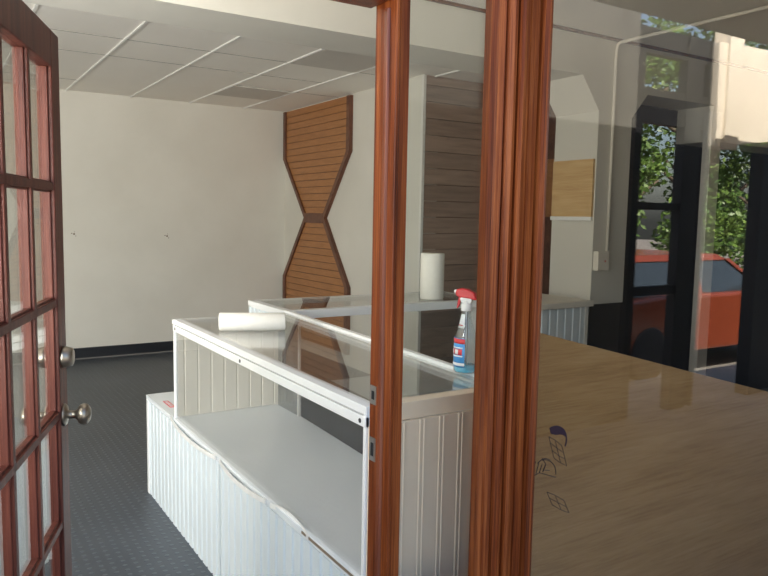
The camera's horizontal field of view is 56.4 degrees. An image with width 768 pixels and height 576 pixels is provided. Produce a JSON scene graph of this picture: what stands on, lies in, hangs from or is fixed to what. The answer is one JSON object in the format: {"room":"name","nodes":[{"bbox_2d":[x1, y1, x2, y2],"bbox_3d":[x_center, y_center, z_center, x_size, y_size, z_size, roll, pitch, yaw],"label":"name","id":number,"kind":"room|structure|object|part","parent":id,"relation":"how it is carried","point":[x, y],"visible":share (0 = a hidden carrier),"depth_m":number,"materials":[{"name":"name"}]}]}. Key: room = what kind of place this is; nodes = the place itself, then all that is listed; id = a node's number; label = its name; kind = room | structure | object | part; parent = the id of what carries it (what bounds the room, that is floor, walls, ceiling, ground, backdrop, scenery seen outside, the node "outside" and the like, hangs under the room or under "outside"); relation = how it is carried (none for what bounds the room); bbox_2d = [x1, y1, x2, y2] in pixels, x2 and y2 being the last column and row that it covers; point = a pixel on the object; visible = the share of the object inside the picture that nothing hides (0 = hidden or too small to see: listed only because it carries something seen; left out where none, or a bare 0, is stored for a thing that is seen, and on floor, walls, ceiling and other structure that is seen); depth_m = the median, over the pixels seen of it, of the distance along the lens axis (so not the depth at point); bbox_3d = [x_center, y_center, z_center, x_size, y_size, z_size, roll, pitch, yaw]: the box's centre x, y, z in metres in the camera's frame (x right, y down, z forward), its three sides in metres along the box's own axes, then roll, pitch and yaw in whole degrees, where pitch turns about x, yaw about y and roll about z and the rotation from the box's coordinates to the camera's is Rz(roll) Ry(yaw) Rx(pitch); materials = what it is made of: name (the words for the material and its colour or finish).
{"room":"shop entrance","nodes":[
{"label":"shop entrance","id":0,"kind":"room"},
{"bbox_2d":[3,84,284,352],"bbox_3d":[-4.229,-0.576,6.618,7.127,2.710,0.154,-3,7,-32],"label":"wall","id":1,"kind":"structure","parent":0,"point":[172,209],"depth_m":7.65,"materials":[{"name":"beige paint"}]},
{"bbox_2d":[12,341,173,364],"bbox_3d":[-4.208,0.722,6.678,7.127,0.115,0.020,-3,7,-32],"label":"baseboard","id":2,"kind":"structure","parent":1,"relation":"attached to","point":[99,351],"depth_m":7.55,"materials":[{"name":"black rubber"}]},
{"bbox_2d":[284,75,437,373],"bbox_3d":[-0.404,-0.584,7.396,0.173,2.710,2.920,-3,7,-32],"label":"wall","id":3,"kind":"structure","parent":0,"point":[350,217],"depth_m":6.92,"materials":[{"name":"beige paint"}]},
{"bbox_2d":[282,95,352,354],"bbox_3d":[-0.754,-0.674,7.743,0.043,2.566,1.555,-3,7,-32],"label":"panel","id":4,"kind":"object","parent":3,"relation":"attached to","point":[317,138],"visible":0.88,"depth_m":7.65,"materials":[{"name":"brown wood"}]},
{"bbox_3d":[-1.004,-0.718,8.138,0.041,2.566,0.617,-3,7,-32],"label":"edge trim","id":5,"kind":"part","parent":4,"relation":"part of","materials":[{"name":"brown wood"}]},
{"bbox_3d":[-0.494,-0.628,7.335,0.041,2.566,0.582,-3,7,-32],"label":"edge trim","id":6,"kind":"part","parent":4,"relation":"part of","materials":[{"name":"brown wood"}]},
{"bbox_2d":[0,345,767,575],"bbox_3d":[-1.232,1.078,4.858,10.200,0.120,6.620,-3,7,-32],"label":"floor","id":7,"kind":"structure","parent":0,"point":[118,528],"depth_m":4.18,"materials":[{"name":"rubber"}]},
{"bbox_2d":[146,392,334,575],"bbox_3d":[-0.737,0.885,3.552,0.616,0.542,1.152,-3,7,-32],"label":"base cabinet","id":8,"kind":"object","parent":7,"relation":"on","point":[183,453],"visible":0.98,"depth_m":3.30,"materials":[{"name":"white paint"}]},
{"bbox_3d":[-1.268,0.854,3.873,0.019,0.520,0.032,-3,7,-32],"label":"corner trim","id":9,"kind":"part","parent":8,"relation":"part of","materials":[{"name":"white paint"}]},
{"bbox_3d":[-0.962,0.913,3.394,0.012,0.510,1.114,-3,7,-32],"label":"panel","id":10,"kind":"part","parent":8,"relation":"part of","materials":[{"name":"white wood"}]},
{"bbox_2d":[172,310,473,575],"bbox_3d":[-0.278,0.451,2.820,0.599,0.489,1.791,-3,7,-32],"label":"display case","id":11,"kind":"object","parent":8,"relation":"on","point":[215,370],"visible":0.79,"depth_m":3.19,"materials":[{"name":"white paint"}]},
{"bbox_3d":[-0.994,0.396,3.415,0.014,0.453,0.014,-3,7,-32],"label":"corner post","id":12,"kind":"part","parent":11,"relation":"part of","materials":[{"name":"white metal"}]},
{"bbox_3d":[-0.747,0.149,3.532,0.586,0.021,0.035,-3,7,-32],"label":"rail","id":13,"kind":"part","parent":11,"relation":"part of","materials":[{"name":"white paint"}]},
{"bbox_3d":[-0.759,0.384,3.563,0.535,0.453,0.010,-3,7,-32],"label":"panel","id":14,"kind":"part","parent":11,"relation":"part of","materials":[{"name":"beige paint"}]},
{"bbox_3d":[-0.283,0.221,2.793,0.515,0.006,1.727,-3,7,-32],"label":"glass","id":15,"kind":"part","parent":11,"relation":"part of","materials":[{"name":"clear glass"}]},
{"bbox_2d":[219,313,285,330],"bbox_3d":[-0.567,0.144,3.088,0.281,0.078,0.088,0,6,-8],"label":"paper towel roll","id":16,"kind":"object","parent":11,"relation":"on","point":[227,321],"visible":1,"depth_m":3.05,"materials":[{"name":"paper"}]},
{"bbox_3d":[-0.520,0.272,2.648,0.013,0.028,1.787,-3,7,-32],"label":"rail","id":17,"kind":"part","parent":11,"relation":"part of","materials":[{"name":"white metal"}]},
{"bbox_3d":[-0.505,0.242,2.654,0.042,0.024,1.787,-3,7,-32],"label":"rail","id":18,"kind":"part","parent":11,"relation":"part of","materials":[{"name":"white metal"}]},
{"bbox_3d":[-0.523,0.375,3.711,0.014,0.453,0.014,-3,7,-32],"label":"corner post","id":19,"kind":"part","parent":11,"relation":"part of","materials":[{"name":"white metal"}]},
{"bbox_3d":[-0.030,0.577,2.846,0.015,0.238,1.472,-2,7,-30],"label":"black panel","id":20,"kind":"part","parent":11,"relation":"part of","materials":[{"name":"paint"}]},
{"bbox_3d":[-0.050,0.563,1.925,0.014,0.453,0.014,-3,7,-32],"label":"corner post","id":21,"kind":"part","parent":11,"relation":"part of","materials":[{"name":"white metal"}]},
{"bbox_3d":[-0.092,0.224,2.913,0.055,0.024,1.792,-2,7,-29],"label":"rail","id":22,"kind":"part","parent":11,"relation":"part of","materials":[{"name":"white paint"}]},
{"bbox_3d":[0.168,0.328,2.053,0.447,0.049,0.049,-3,7,-32],"label":"rail","id":23,"kind":"part","parent":11,"relation":"part of","materials":[{"name":"beige paint"}]},
{"bbox_2d":[453,288,476,373],"bbox_3d":[0.260,0.135,2.279,0.076,0.268,0.075,0,6,-13],"label":"spray bottle","id":24,"kind":"object","parent":11,"relation":"on","point":[466,296],"visible":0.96,"depth_m":2.26,"materials":[{"name":"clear plastic"}]},
{"bbox_2d":[219,438,362,575],"bbox_3d":[-0.129,0.988,2.594,0.614,0.552,1.125,-3,7,-32],"label":"base cabinet","id":25,"kind":"object","parent":7,"relation":"on","point":[291,510],"visible":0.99,"depth_m":2.57,"materials":[{"name":"white paint"}]},
{"bbox_3d":[-0.362,1.019,2.447,0.012,0.510,1.112,-3,7,-32],"label":"panel","id":26,"kind":"part","parent":25,"relation":"part of","materials":[{"name":"white wood"}]},
{"bbox_2d":[248,292,476,418],"bbox_3d":[-0.071,0.575,4.374,1.392,1.019,0.535,-3,7,-32],"label":"counter","id":27,"kind":"object","parent":7,"relation":"on","point":[417,382],"visible":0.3,"depth_m":4.21,"materials":[{"name":"white paint"}]},
{"bbox_3d":[-0.654,0.619,4.015,0.012,0.982,0.523,-3,7,-32],"label":"panel","id":28,"kind":"part","parent":27,"relation":"part of","materials":[{"name":"white wood"}]},
{"bbox_3d":[-0.630,0.113,3.969,0.050,0.035,0.435,-3,7,-32],"label":"rail","id":29,"kind":"part","parent":27,"relation":"part of","materials":[{"name":"white paint"}]},
{"bbox_3d":[-0.498,0.409,3.787,0.026,0.492,0.026,-3,7,-32],"label":"corner post","id":30,"kind":"part","parent":27,"relation":"part of","materials":[{"name":"white metal"}]},
{"bbox_3d":[-0.191,0.062,4.529,1.392,0.030,0.050,-3,7,-32],"label":"rail","id":31,"kind":"part","parent":27,"relation":"part of","materials":[{"name":"white paint"}]},
{"bbox_3d":[-0.062,0.071,4.324,1.312,0.006,0.455,-3,7,-32],"label":"glass","id":32,"kind":"part","parent":27,"relation":"part of","materials":[{"name":"clear glass"}]},
{"bbox_3d":[0.067,0.116,4.122,1.392,0.045,0.050,-3,7,-32],"label":"rail","id":33,"kind":"part","parent":27,"relation":"part of","materials":[{"name":"white paint"}]},
{"bbox_2d":[420,253,444,299],"bbox_3d":[0.296,-0.075,4.412,0.146,0.281,0.146,-3,7,-32],"label":"paper towel roll","id":34,"kind":"object","parent":27,"relation":"on","point":[432,264],"visible":1,"depth_m":4.35,"materials":[{"name":"paper"}]},
{"bbox_2d":[331,0,410,575],"bbox_3d":[-0.393,0.307,1.429,0.971,2.130,0.105,-3,7,-32],"label":"trim","id":35,"kind":"structure","parent":7,"relation":"on","point":[392,16],"depth_m":1.62,"materials":[{"name":"red wood"}]},
{"bbox_2d":[0,0,90,575],"bbox_3d":[-0.831,0.345,1.635,0.180,1.973,0.806,0,6,-12],"label":"door","id":36,"kind":"structure","parent":35,"relation":"attached to","point":[30,38],"depth_m":1.73,"materials":[{"name":"brown wood"}]},
{"bbox_3d":[-0.958,0.351,1.966,0.071,0.062,0.062,0,6,-12],"label":"knob","id":37,"kind":"part","parent":36,"relation":"part of","materials":[{"name":"grey metal"}]},
{"bbox_3d":[-0.852,0.351,1.989,0.071,0.062,0.062,0,6,-12],"label":"knob","id":38,"kind":"part","parent":36,"relation":"part of","materials":[{"name":"grey metal"}]},
{"bbox_3d":[-0.027,0.379,1.685,0.004,0.056,0.024,-3,7,-32],"label":"strike plate","id":39,"kind":"part","parent":35,"relation":"part of","materials":[{"name":"metal"}]},
{"bbox_3d":[-0.024,0.250,1.673,0.004,0.044,0.024,-3,7,-32],"label":"strike plate","id":40,"kind":"part","parent":35,"relation":"part of","materials":[{"name":"metal"}]},
{"bbox_2d":[366,409,472,575],"bbox_3d":[0.159,0.838,2.068,0.485,0.966,0.015,-3,7,-32],"label":"end panel","id":41,"kind":"object","parent":7,"relation":"on","point":[436,450],"visible":0.44,"depth_m":2.02,"materials":[{"name":"beige paint"}]},
{"bbox_2d":[468,0,553,575],"bbox_3d":[0.332,-0.033,1.837,0.186,2.750,0.097,-3,7,-32],"label":"trim","id":42,"kind":"structure","parent":7,"relation":"on","point":[518,33],"depth_m":1.80,"materials":[{"name":"red wood"}]},
{"bbox_2d":[467,294,593,363],"bbox_3d":[0.918,0.568,4.635,0.540,1.017,0.590,-3,7,-32],"label":"base cabinet","id":43,"kind":"object","parent":7,"relation":"on","point":[562,317],"visible":0.23,"depth_m":4.43,"materials":[{"name":"white paint"}]},
{"bbox_3d":[1.043,0.615,4.399,0.473,0.977,0.012,-3,7,-32],"label":"panel","id":44,"kind":"part","parent":43,"relation":"part of","materials":[{"name":"white wood"}]},
{"bbox_3d":[1.254,0.603,4.534,0.025,0.981,0.024,-3,7,-32],"label":"corner trim","id":45,"kind":"part","parent":43,"relation":"part of","materials":[{"name":"white wood"}]},
{"bbox_2d":[531,333,767,575],"bbox_3d":[1.090,0.676,2.550,1.795,1.225,0.016,-3,7,-32],"label":"plywood sheet","id":46,"kind":"object","parent":7,"relation":"on","point":[665,473],"visible":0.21,"depth_m":2.40,"materials":[{"name":"brown wood"}]},
{"bbox_2d":[535,426,568,512],"bbox_3d":[1.175,-0.009,2.403,1.855,2.380,0.009,-3,7,-32],"label":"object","id":47,"kind":"structure","parent":46,"relation":"attached to","point":[556,430],"depth_m":2.01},
{"bbox_2d":[2,0,767,111],"bbox_3d":[-1.237,-1.701,4.525,10.352,0.104,6.650,-3,7,-32],"label":"ceiling","id":48,"kind":"structure","parent":0,"point":[98,53],"depth_m":5.25,"materials":[{"name":"tile"}]},
{"bbox_2d":[22,0,767,352],"bbox_3d":[-0.588,-0.221,3.741,10.200,2.710,0.380,-3,7,-32],"label":"wall","id":49,"kind":"structure","parent":0,"point":[441,35],"depth_m":4.76,"materials":[{"name":"beige paint"}]},
{"bbox_2d":[550,159,594,220],"bbox_3d":[1.281,-0.664,4.875,0.023,0.405,0.370,-3,7,-32],"label":"board","id":50,"kind":"object","parent":49,"relation":"attached to","point":[573,180],"visible":1,"depth_m":4.86,"materials":[{"name":"brown wood"}]},
{"bbox_2d":[593,5,767,270],"bbox_3d":[1.881,-0.790,4.069,0.127,1.498,1.589,-3,7,-32],"label":"conduit","id":51,"kind":"object","parent":49,"relation":"attached to","point":[600,258],"visible":1,"depth_m":4.71,"materials":[{"name":"grey metal"}]},
{"bbox_2d":[689,111,721,375],"bbox_3d":[2.397,-0.133,5.373,0.120,2.320,0.068,-3,7,-32],"label":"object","id":52,"kind":"structure","parent":49,"relation":"attached to","point":[710,148],"depth_m":5.32,"materials":[{"name":"silver metal"}]},
{"bbox_2d":[415,74,482,369],"bbox_3d":[0.883,-0.478,6.572,1.480,2.710,0.196,-3,7,-32],"label":"wall","id":53,"kind":"structure","parent":0,"point":[452,194],"depth_m":6.24,"materials":[{"name":"brown wood"}]},
{"bbox_2d":[542,105,555,293],"bbox_3d":[1.886,-0.444,6.418,0.150,2.710,1.530,-3,7,-32],"label":"wall","id":54,"kind":"structure","parent":0,"point":[552,118],"depth_m":6.79,"materials":[{"name":"beige paint"}]},
{"bbox_2d":[545,159,553,216],"bbox_3d":[1.800,-0.894,6.332,0.048,0.540,1.100,-3,7,-32],"label":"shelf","id":55,"kind":"object","parent":54,"relation":"attached to","point":[549,183],"visible":0.02,"depth_m":6.73,"materials":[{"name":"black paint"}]},
{"bbox_2d":[618,105,767,389],"bbox_3d":[2.561,-0.215,5.915,2.560,2.380,0.060,-3,7,-32],"label":"window","id":56,"kind":"structure","parent":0,"point":[655,320],"depth_m":5.80,"materials":[{"name":"black metal"}]}
]}

